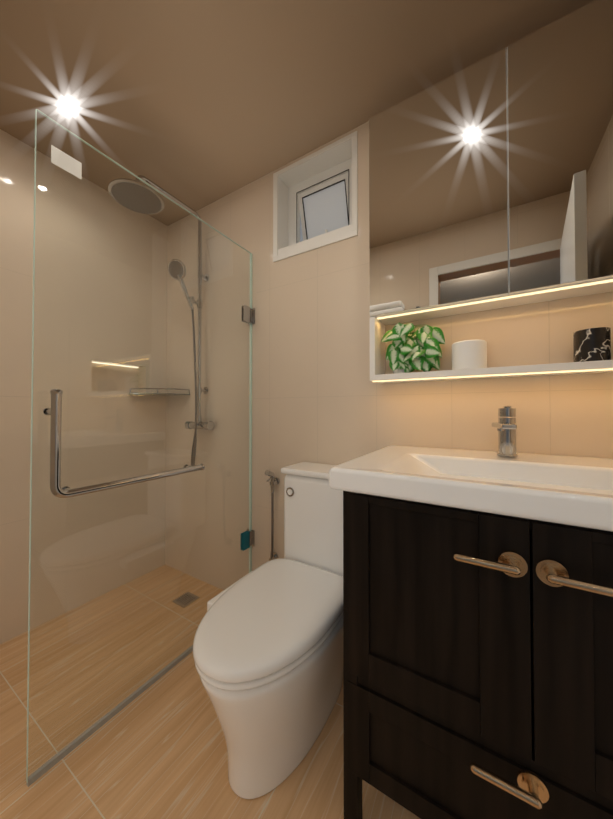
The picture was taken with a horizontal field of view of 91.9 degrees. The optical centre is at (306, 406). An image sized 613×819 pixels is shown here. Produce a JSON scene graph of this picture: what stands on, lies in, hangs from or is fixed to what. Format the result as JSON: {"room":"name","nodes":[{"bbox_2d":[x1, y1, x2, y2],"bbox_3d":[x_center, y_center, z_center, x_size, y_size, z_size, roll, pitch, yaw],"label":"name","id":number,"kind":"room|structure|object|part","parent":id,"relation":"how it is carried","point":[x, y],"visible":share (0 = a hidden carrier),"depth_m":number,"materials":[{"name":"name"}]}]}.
{"room":"bathroom","nodes":[
{"label":"bathroom","id":0,"kind":"room"},
{"bbox_2d":[0,129,167,643],"bbox_3d":[-1.373,-0.094,1.555,0.090,2.400,1.325,-1,-1,31],"label":"wall","id":1,"kind":"structure","parent":0,"point":[17,156],"depth_m":1.63,"materials":[{"name":"tile"}]},
{"bbox_2d":[128,388,189,395],"bbox_3d":[-0.949,-0.093,1.921,0.264,0.039,0.264,-1,-1,31],"label":"glass corner shelf","id":2,"kind":"object","parent":1,"relation":"attached to","point":[164,394],"depth_m":1.89,"materials":[{"name":"clear glass"}]},
{"bbox_2d":[0,565,419,818],"bbox_3d":[-0.325,1.096,0.837,2.430,0.001,1.445,-1,-1,31],"label":"floor","id":3,"kind":"structure","parent":0,"point":[157,749],"depth_m":0.99,"materials":[{"name":"tile"}]},
{"bbox_2d":[26,109,254,786],"bbox_3d":[-0.544,0.111,1.267,0.096,1.982,0.956,-1,-1,31],"label":"glass panel","id":4,"kind":"object","parent":3,"relation":"on","point":[66,162],"visible":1,"depth_m":1.06,"materials":[{"name":"clear glass"}]},
{"bbox_2d":[172,592,199,607],"bbox_3d":[-0.689,1.106,1.695,0.105,0.005,0.105,-1,-1,31],"label":"drain grate","id":5,"kind":"object","parent":3,"relation":"on","point":[189,597],"depth_m":1.69,"materials":[{"name":"silver metal"}]},
{"bbox_2d":[193,462,342,798],"bbox_3d":[-0.085,0.686,1.089,0.460,0.826,0.760,-1,-1,31],"label":"toilet","id":6,"kind":"object","parent":3,"relation":"on","point":[268,648],"visible":0.92,"depth_m":0.88,"materials":[{"name":"white ceramic"}]},
{"bbox_3d":[-0.111,0.680,0.985,0.398,0.066,0.560,-1,-1,31],"label":"lid","id":7,"kind":"part","parent":6,"relation":"part of","materials":[{"name":"white ceramic"}]},
{"bbox_3d":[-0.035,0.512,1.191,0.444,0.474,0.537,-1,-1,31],"label":"tank","id":8,"kind":"part","parent":6,"relation":"part of","materials":[{"name":"white ceramic"}]},
{"bbox_2d":[329,406,612,818],"bbox_3d":[0.566,0.546,0.796,0.850,1.098,0.606,-1,-1,31],"label":"bathroom vanity","id":9,"kind":"object","parent":3,"relation":"on","point":[477,634],"visible":1,"depth_m":0.63,"materials":[{"name":"brown wood"}]},
{"bbox_2d":[329,445,612,531],"bbox_3d":[0.570,0.213,0.808,0.850,0.106,0.588,-1,-1,31],"label":"basin","id":10,"kind":"object","parent":9,"relation":"in","point":[440,489],"depth_m":0.70,"materials":[{"name":"white ceramic"}]},
{"bbox_2d":[492,406,517,456],"bbox_3d":[0.632,0.081,0.942,0.072,0.162,0.141,-1,-1,31],"label":"faucet","id":11,"kind":"object","parent":9,"relation":"on","point":[506,426],"depth_m":0.95,"materials":[{"name":"silver metal"}]},
{"bbox_2d":[0,0,594,225],"bbox_3d":[-0.294,-1.303,0.923,2.430,0.001,1.325,-1,-1,31],"label":"ceiling","id":12,"kind":"structure","parent":0,"point":[196,105],"depth_m":1.15,"materials":[{"name":"beige paint"}]},
{"bbox_2d":[57,98,78,115],"bbox_3d":[-1.029,-1.294,1.281,0.074,0.006,0.074,-1,-1,31],"label":"recessed light","id":13,"kind":"object","parent":12,"relation":"in","point":[67,106],"visible":1,"depth_m":1.28,"materials":[{"name":"white paint"}]},
{"bbox_2d":[165,49,612,589],"bbox_3d":[0.082,-0.094,1.529,2.430,2.400,0.130,-1,-1,31],"label":"wall","id":14,"kind":"structure","parent":0,"point":[319,396],"depth_m":1.51,"materials":[{"name":"tile"}]},
{"bbox_2d":[108,175,214,465],"bbox_3d":[-0.785,-0.410,1.646,0.250,1.580,0.569,-1,-1,31],"label":"shower set","id":15,"kind":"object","parent":14,"relation":"attached to","point":[178,270],"depth_m":1.75,"materials":[{"name":"silver metal"}]},
{"bbox_2d":[265,470,279,560],"bbox_3d":[-0.186,0.578,1.551,0.052,0.500,0.090,-1,-1,31],"label":"bidet sprayer","id":16,"kind":"object","parent":14,"relation":"attached to","point":[274,481],"visible":0.98,"depth_m":1.55,"materials":[{"name":"silver metal"}]},
{"bbox_2d":[273,131,357,261],"bbox_3d":[0.080,-1.030,1.583,0.487,0.488,0.210,-1,-1,31],"label":"window","id":17,"kind":"structure","parent":14,"relation":"in","point":[323,205],"depth_m":1.59,"materials":[{"name":"white paint"}]},
{"bbox_2d":[369,0,612,382],"bbox_3d":[0.669,-0.631,1.021,0.889,1.062,0.144,-1,-1,31],"label":"mirror cabinet","id":18,"kind":"object","parent":14,"relation":"attached to","point":[490,182],"visible":1,"depth_m":0.97,"materials":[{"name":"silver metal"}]},
{"bbox_2d":[381,322,444,373],"bbox_3d":[0.405,-0.229,1.149,0.240,0.208,0.144,-1,-1,31],"label":"potted plant","id":19,"kind":"object","parent":18,"relation":"on","point":[409,349],"visible":1,"depth_m":1.12,"materials":[{"name":"green plant"}]},
{"bbox_2d":[452,339,486,369],"bbox_3d":[0.586,-0.177,1.069,0.112,0.102,0.112,-1,-1,31],"label":"paper roll","id":20,"kind":"object","parent":18,"relation":"on","point":[469,354],"visible":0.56,"depth_m":1.02,"materials":[{"name":"white paper"}]},
{"bbox_2d":[573,327,610,361],"bbox_3d":[0.866,-0.178,0.900,0.082,0.100,0.082,-1,-1,31],"label":"cup","id":21,"kind":"object","parent":18,"relation":"on","point":[592,344],"visible":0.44,"depth_m":0.87,"materials":[{"name":"black stone"}]},
{"label":"outside","id":22,"kind":"structure","parent":0,"visible":0},
{"bbox_2d":[300,218,302,241],"bbox_3d":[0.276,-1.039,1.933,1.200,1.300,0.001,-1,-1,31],"label":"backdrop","id":23,"kind":"structure","parent":22,"point":[301,237],"depth_m":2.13,"materials":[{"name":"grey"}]}
]}

